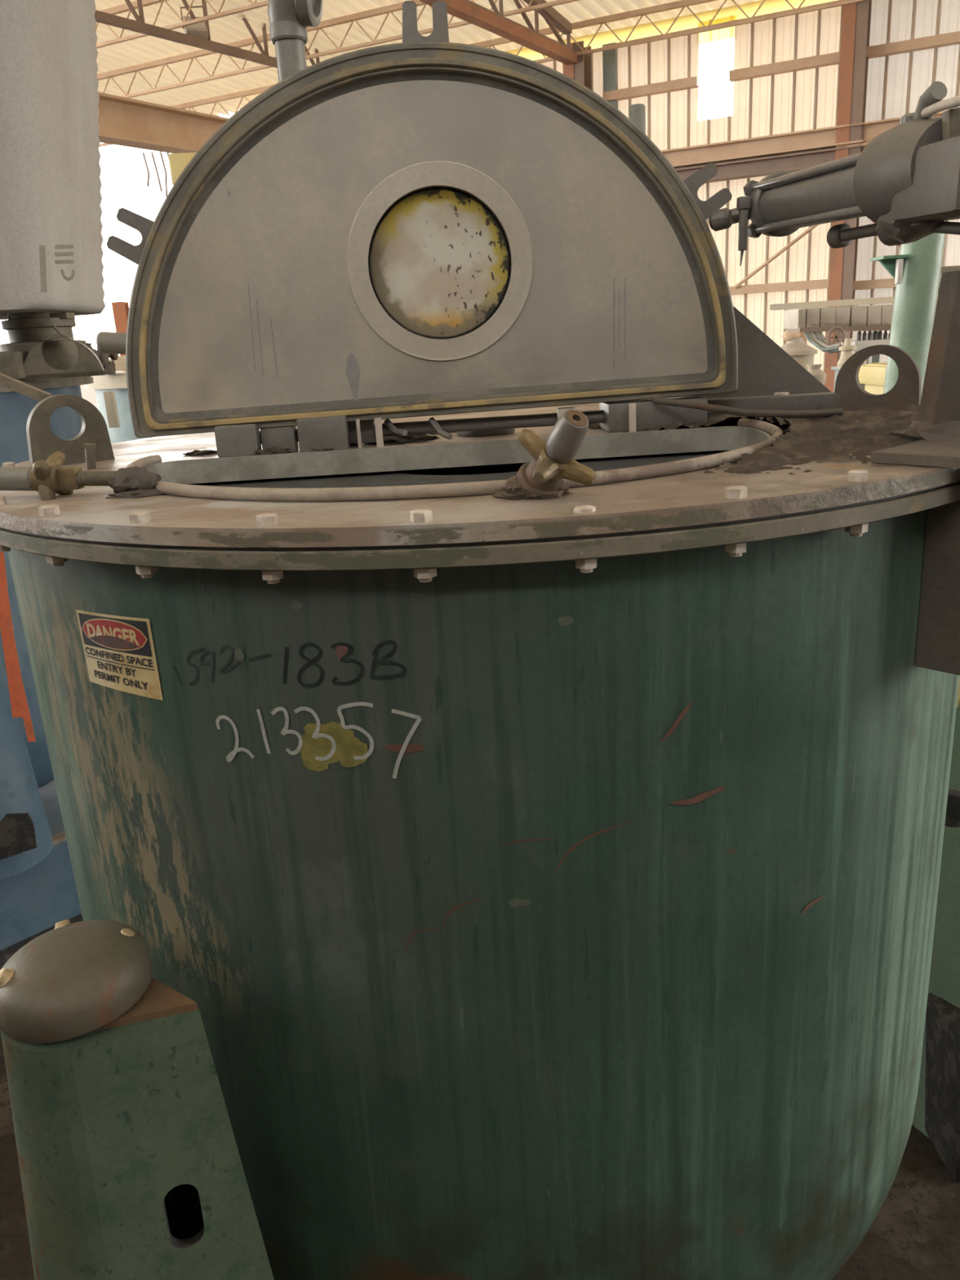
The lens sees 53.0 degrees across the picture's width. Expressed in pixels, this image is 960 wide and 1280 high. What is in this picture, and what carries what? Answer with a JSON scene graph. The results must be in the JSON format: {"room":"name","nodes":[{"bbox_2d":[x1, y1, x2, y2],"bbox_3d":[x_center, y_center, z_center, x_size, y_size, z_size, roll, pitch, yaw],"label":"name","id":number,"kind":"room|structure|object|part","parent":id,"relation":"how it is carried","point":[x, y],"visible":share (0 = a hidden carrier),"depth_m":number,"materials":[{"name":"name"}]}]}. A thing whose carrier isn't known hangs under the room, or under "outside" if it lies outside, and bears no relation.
{"room":"industrial warehouse","nodes":[
{"label":"industrial warehouse","id":0,"kind":"room"},
{"bbox_2d":[142,150,196,196],"bbox_3d":[-3.544,-5.418,11.342,0.722,0.602,0.300,-3,17,0],"label":"wall","id":1,"kind":"structure","parent":0,"point":[178,162],"depth_m":11.16,"materials":[{"name":"yellow paint"}]},
{"bbox_3d":[-3.883,-5.482,11.211,0.053,0.364,0.023,-3,17,0],"label":"chain","id":2,"kind":"part","parent":1,"relation":"part of","materials":[{"name":"brown metal"}]},
{"bbox_3d":[-3.771,-5.461,11.220,0.073,0.423,0.023,-3,17,0],"label":"chain","id":3,"kind":"part","parent":1,"relation":"part of","materials":[{"name":"brown metal"}]},
{"bbox_3d":[-3.680,-5.437,11.229,0.053,0.483,0.023,-3,17,0],"label":"chain","id":4,"kind":"part","parent":1,"relation":"part of","materials":[{"name":"brown metal"}]},
{"bbox_2d":[189,450,728,488],"bbox_3d":[0.022,-0.129,1.920,1.560,0.456,1.560,-3,17,0],"label":"hose","id":5,"kind":"object","parent":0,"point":[502,468],"depth_m":1.72,"materials":[{"name":"metal"}]},
{"bbox_2d":[0,384,959,1279],"bbox_3d":[-1.181,-20.499,73.208,180.000,0.200,168.000,-3,17,0],"label":"floor","id":6,"kind":"structure","parent":0,"point":[914,1234],"depth_m":2.40,"materials":[{"name":"concrete"}]},
{"bbox_2d":[0,311,108,965],"bbox_3d":[-2.340,-0.001,3.659,2.393,2.333,2.516,13,24,42],"label":"tank","id":7,"kind":"object","parent":6,"relation":"on","point":[42,359],"visible":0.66,"depth_m":3.52,"materials":[{"name":"blue metal"}]},
{"bbox_2d":[0,551,35,742],"bbox_3d":[-1.500,0.022,3.069,0.096,0.655,0.023,4,19,21],"label":"tape","id":8,"kind":"object","parent":7,"relation":"hanging from","point":[19,704],"visible":0.97,"depth_m":3.08,"materials":[{"name":"orange plastic"}]},
{"bbox_3d":[-2.323,0.931,3.988,1.300,0.360,2.515,13,24,42],"label":"frame","id":9,"kind":"part","parent":7,"relation":"part of","materials":[{"name":"blue paint"}]},
{"bbox_3d":[-1.595,-1.175,3.502,0.210,0.022,0.080,-3,17,0],"label":"neck arm","id":10,"kind":"part","parent":7,"relation":"part of"},
{"bbox_2d":[0,0,105,319],"bbox_3d":[-1.925,-1.702,3.393,1.136,1.072,0.727,-3,17,0],"label":"motor","id":11,"kind":"object","parent":7,"relation":"on","point":[51,253],"visible":1,"depth_m":3.21,"materials":[{"name":"grey metal"}]},
{"bbox_3d":[-1.496,-1.095,3.403,0.032,0.042,0.012,-3,17,0],"label":"lever","id":12,"kind":"part","parent":7,"relation":"part of","materials":[{"name":"grey metal"}]},
{"bbox_3d":[-1.562,-1.127,3.812,0.137,0.107,0.137,4,19,21],"label":"clamp knob","id":13,"kind":"part","parent":7,"relation":"part of","materials":[{"name":"metal"}]},
{"bbox_2d":[84,348,153,444],"bbox_3d":[-1.750,-0.924,6.668,1.600,2.234,1.660,-3,17,0],"label":"tank","id":14,"kind":"object","parent":6,"relation":"on","point":[110,388],"visible":0.08,"depth_m":5.88,"materials":[{"name":"metal"}]},
{"bbox_3d":[-2.235,-1.676,5.724,0.137,0.184,0.137,4,19,21],"label":"clamp knob","id":15,"kind":"part","parent":14,"relation":"part of","materials":[{"name":"metal"}]},
{"bbox_2d":[111,301,128,355],"bbox_3d":[-3.092,-1.723,8.836,0.110,2.612,0.110,-3,17,0],"label":"post","id":16,"kind":"object","parent":6,"relation":"on","point":[120,309],"visible":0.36,"depth_m":8.43,"materials":[{"name":"metal"}]},
{"bbox_2d":[0,920,274,1279],"bbox_3d":[-0.431,1.058,1.384,0.448,1.463,0.327,-10,19,-20],"label":"support leg","id":17,"kind":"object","parent":6,"relation":"on","point":[130,1163],"depth_m":1.15,"materials":[{"name":"green paint"}]},
{"bbox_2d":[0,0,959,1279],"bbox_3d":[0.037,0.116,1.996,1.792,2.842,1.792,-2,17,5],"label":"tank","id":18,"kind":"object","parent":6,"relation":"on","point":[531,817],"visible":0.97,"depth_m":1.29,"materials":[{"name":"green metal"}]},
{"bbox_3d":[-0.535,-0.223,1.330,0.121,0.023,0.021,0,18,9],"label":"threaded rod","id":19,"kind":"part","parent":18,"relation":"part of","materials":[{"name":"grey metal"}]},
{"bbox_3d":[-0.468,-0.008,1.225,0.144,0.048,0.003,9,21,34],"label":"black panel","id":20,"kind":"part","parent":18,"relation":"part of","materials":[{"name":"paper"}]},
{"bbox_2d":[182,431,452,456],"bbox_3d":[-0.254,-0.381,1.856,0.587,0.028,0.248,-13,20,-28],"label":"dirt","id":21,"kind":"object","parent":18,"relation":"on","point":[416,438],"visible":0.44,"depth_m":1.80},
{"bbox_3d":[-0.091,-0.701,1.694,1.107,0.608,0.055,-4,17,-2],"label":"lid","id":22,"kind":"part","parent":18,"relation":"part of","materials":[{"name":"grey metal"}]},
{"bbox_3d":[-0.091,-0.693,1.691,1.019,0.535,0.056,-3,17,0],"label":"plate","id":23,"kind":"part","parent":18,"relation":"part of","materials":[{"name":"silver metal"}]},
{"bbox_3d":[-0.093,-0.708,1.717,1.102,0.604,0.008,-4,17,-2],"label":"plate","id":24,"kind":"part","parent":18,"relation":"part of","materials":[{"name":"glass"}]},
{"bbox_3d":[-0.072,-0.671,1.723,0.250,0.250,0.010,-4,17,-2],"label":"sight glass","id":25,"kind":"part","parent":18,"relation":"part of","materials":[{"name":"white glass"}]},
{"bbox_3d":[0.008,-0.379,1.841,1.792,0.020,1.792,-3,17,0],"label":"plate","id":26,"kind":"part","parent":18,"relation":"part of","materials":[{"name":"grey metal"}]},
{"bbox_2d":[516,457,564,499],"bbox_3d":[0.070,-0.188,1.111,0.057,0.060,0.060,-3,17,0],"label":"washer","id":27,"kind":"object","parent":18,"relation":"in","point":[527,488],"depth_m":1.10,"materials":[{"name":"metal"}]},
{"bbox_2d":[588,404,919,475],"bbox_3d":[0.501,-0.346,1.556,0.720,0.036,0.960,-3,17,0],"label":"crust","id":28,"kind":"object","parent":18,"relation":"on","point":[859,433],"visible":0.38,"depth_m":1.39,"materials":[{"name":"brown"}]},
{"bbox_3d":[0.567,-0.585,1.896,0.334,0.279,0.012,-3,17,0],"label":"gusset plate","id":29,"kind":"part","parent":18,"relation":"part of","materials":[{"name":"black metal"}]},
{"bbox_3d":[0.508,-0.444,1.851,0.350,0.044,0.050,-2,17,3],"label":"rail","id":30,"kind":"part","parent":18,"relation":"part of","materials":[{"name":"black metal"}]},
{"bbox_2d":[708,80,959,266],"bbox_3d":[0.548,-0.653,1.365,0.151,0.189,0.766,-6,18,-10],"label":"air cylinder","id":31,"kind":"object","parent":18,"relation":"attached to","point":[905,180],"visible":1,"depth_m":1.28,"materials":[{"name":"black metal"}]},
{"bbox_3d":[0.470,-0.751,1.681,0.126,0.053,0.068,-3,17,0],"label":"rod","id":32,"kind":"part","parent":31,"relation":"part of","materials":[{"name":"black metal"}]},
{"bbox_3d":[0.500,-0.713,1.468,0.013,0.024,0.389,-6,18,-8],"label":"tie rod","id":33,"kind":"part","parent":31,"relation":"part of","materials":[{"name":"grey metal"}]},
{"bbox_3d":[0.512,-0.652,1.491,0.013,0.024,0.389,-6,18,-8],"label":"tie rod","id":34,"kind":"part","parent":31,"relation":"part of","materials":[{"name":"grey metal"}]},
{"bbox_3d":[0.614,-0.602,1.185,0.090,0.112,0.020,-3,17,0],"label":"mounting plate","id":35,"kind":"part","parent":31,"relation":"part of","materials":[{"name":"grey metal"}]},
{"bbox_3d":[0.676,-0.266,1.298,0.174,0.013,0.413,11,22,38],"label":"shelf plate","id":36,"kind":"part","parent":18,"relation":"part of","materials":[{"name":"metal"}]},
{"bbox_2d":[780,330,826,385],"bbox_3d":[2.415,-1.287,7.332,0.327,2.072,0.647,-3,17,0],"label":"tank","id":37,"kind":"object","parent":6,"relation":"on","point":[795,347],"visible":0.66,"depth_m":7.11,"materials":[{"name":"beige metal"}]},
{"bbox_2d":[831,337,865,392],"bbox_3d":[2.288,-0.845,6.043,0.199,2.012,0.460,-3,17,0],"label":"tank","id":38,"kind":"object","parent":6,"relation":"on","point":[847,350],"visible":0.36,"depth_m":5.71,"materials":[{"name":"beige metal"}]},
{"bbox_2d":[769,294,937,363],"bbox_3d":[2.546,-1.114,6.480,1.074,2.236,0.994,5,19,26],"label":"machine","id":39,"kind":"object","parent":6,"relation":"on","point":[815,320],"visible":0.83,"depth_m":6.20,"materials":[{"name":"beige metal"}]},
{"bbox_2d":[783,308,805,329],"bbox_3d":[2.074,-2.115,6.345,0.050,0.123,0.300,-3,17,0],"label":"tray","id":40,"kind":"object","parent":39,"relation":"on","point":[793,319],"depth_m":6.26,"materials":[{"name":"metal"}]},
{"bbox_2d":[804,307,819,327],"bbox_3d":[2.147,-2.116,6.339,0.085,0.129,0.312,-3,17,0],"label":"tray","id":41,"kind":"object","parent":39,"relation":"on","point":[811,314],"depth_m":6.20,"materials":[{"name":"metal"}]},
{"bbox_2d":[818,306,835,326],"bbox_3d":[2.243,-2.119,6.340,0.097,0.134,0.312,-3,17,0],"label":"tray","id":42,"kind":"object","parent":39,"relation":"on","point":[827,316],"depth_m":6.20,"materials":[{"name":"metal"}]},
{"bbox_3d":[2.498,-2.047,6.321,0.878,0.060,0.250,-3,17,0],"label":"rail","id":43,"kind":"part","parent":39,"relation":"part of","materials":[{"name":"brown metal"}]},
{"bbox_2d":[835,306,850,326],"bbox_3d":[2.338,-2.121,6.341,0.094,0.138,0.312,-3,17,0],"label":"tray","id":44,"kind":"object","parent":39,"relation":"on","point":[842,314],"depth_m":6.20,"materials":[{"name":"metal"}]},
{"bbox_2d":[848,305,866,326],"bbox_3d":[2.445,-2.124,6.342,0.099,0.143,0.312,-3,17,0],"label":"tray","id":45,"kind":"object","parent":39,"relation":"on","point":[857,314],"depth_m":6.20,"materials":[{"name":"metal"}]},
{"bbox_2d":[844,338,889,353],"bbox_3d":[2.556,-1.910,6.260,0.310,0.081,0.200,-3,17,0],"label":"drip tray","id":46,"kind":"object","parent":39,"relation":"on","point":[863,344],"depth_m":6.16,"materials":[{"name":"white paint"}]},
{"bbox_2d":[866,304,881,325],"bbox_3d":[2.544,-2.126,6.343,0.088,0.147,0.312,-3,17,0],"label":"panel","id":47,"kind":"object","parent":39,"relation":"on","point":[873,313],"depth_m":6.20,"materials":[{"name":"metal"}]},
{"bbox_3d":[2.701,-1.093,6.727,0.140,2.032,0.140,-3,17,0],"label":"leg","id":48,"kind":"part","parent":39,"relation":"part of","materials":[{"name":"grey paint"}]},
{"bbox_2d":[880,304,893,325],"bbox_3d":[2.642,-2.129,6.344,0.104,0.152,0.312,-3,17,0],"label":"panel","id":49,"kind":"object","parent":39,"relation":"on","point":[886,310],"depth_m":6.20,"materials":[{"name":"metal"}]},
{"bbox_2d":[870,232,945,397],"bbox_3d":[1.896,-0.646,4.442,0.307,2.640,0.171,-3,17,0],"label":"post","id":50,"kind":"object","parent":6,"relation":"on","point":[916,271],"visible":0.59,"depth_m":4.12,"materials":[{"name":"green metal"}]},
{"bbox_2d":[858,362,959,707],"bbox_3d":[2.501,-0.585,5.394,0.608,1.880,0.700,-3,17,0],"label":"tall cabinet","id":51,"kind":"object","parent":6,"relation":"on","point":[872,375],"visible":0.11,"depth_m":5.29,"materials":[{"name":"metal"}]},
{"bbox_2d":[911,698,959,1182],"bbox_3d":[1.332,0.546,2.415,0.584,1.629,0.420,-3,17,0],"label":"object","id":52,"kind":"structure","parent":6,"relation":"on","point":[936,1115],"depth_m":2.48,"materials":[{"name":"green paint"}]},
{"bbox_2d":[936,265,959,302],"bbox_3d":[3.373,-1.377,6.853,0.606,2.424,0.177,-2,17,3],"label":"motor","id":53,"kind":"object","parent":6,"relation":"on","point":[944,268],"visible":0.1,"depth_m":6.45,"materials":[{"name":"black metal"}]},
{"bbox_2d":[94,0,870,146],"bbox_3d":[-3.838,-7.827,7.954,32.189,2.955,25.241,5,19,26],"label":"ceiling","id":54,"kind":"structure","parent":0,"point":[145,53],"depth_m":14.04,"materials":[{"name":"brown metal"}]},
{"bbox_2d":[180,5,208,39],"bbox_3d":[-3.951,-8.556,13.333,0.342,0.400,0.251,-9,18,-19],"label":"floodlight","id":55,"kind":"object","parent":54,"relation":"hanging from","point":[199,29],"visible":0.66,"depth_m":13.28,"materials":[{"name":"metal"}]},
{"bbox_2d":[505,0,959,392],"bbox_3d":[6.021,-5.663,13.180,22.500,6.528,0.562,5,19,26],"label":"wall","id":56,"kind":"structure","parent":0,"point":[814,88],"depth_m":13.69,"materials":[{"name":"brown metal"}]},
{"bbox_2d":[97,92,228,153],"bbox_3d":[-3.318,-7.712,15.061,0.340,0.518,12.278,8,21,32],"label":"beam","id":57,"kind":"structure","parent":56,"relation":"attached to","point":[122,121],"depth_m":13.25,"materials":[{"name":"brown metal"}]},
{"bbox_3d":[3.396,-8.748,13.786,0.551,0.281,0.038,5,19,26],"label":"fibreglass panel","id":58,"kind":"part","parent":56,"relation":"part of","materials":[{"name":"yellow plastic"}]},
{"bbox_3d":[4.377,-5.661,14.090,1.277,0.889,0.049,5,19,26],"label":"brace rod","id":59,"kind":"part","parent":56,"relation":"part of","materials":[{"name":"brown metal"}]}
]}

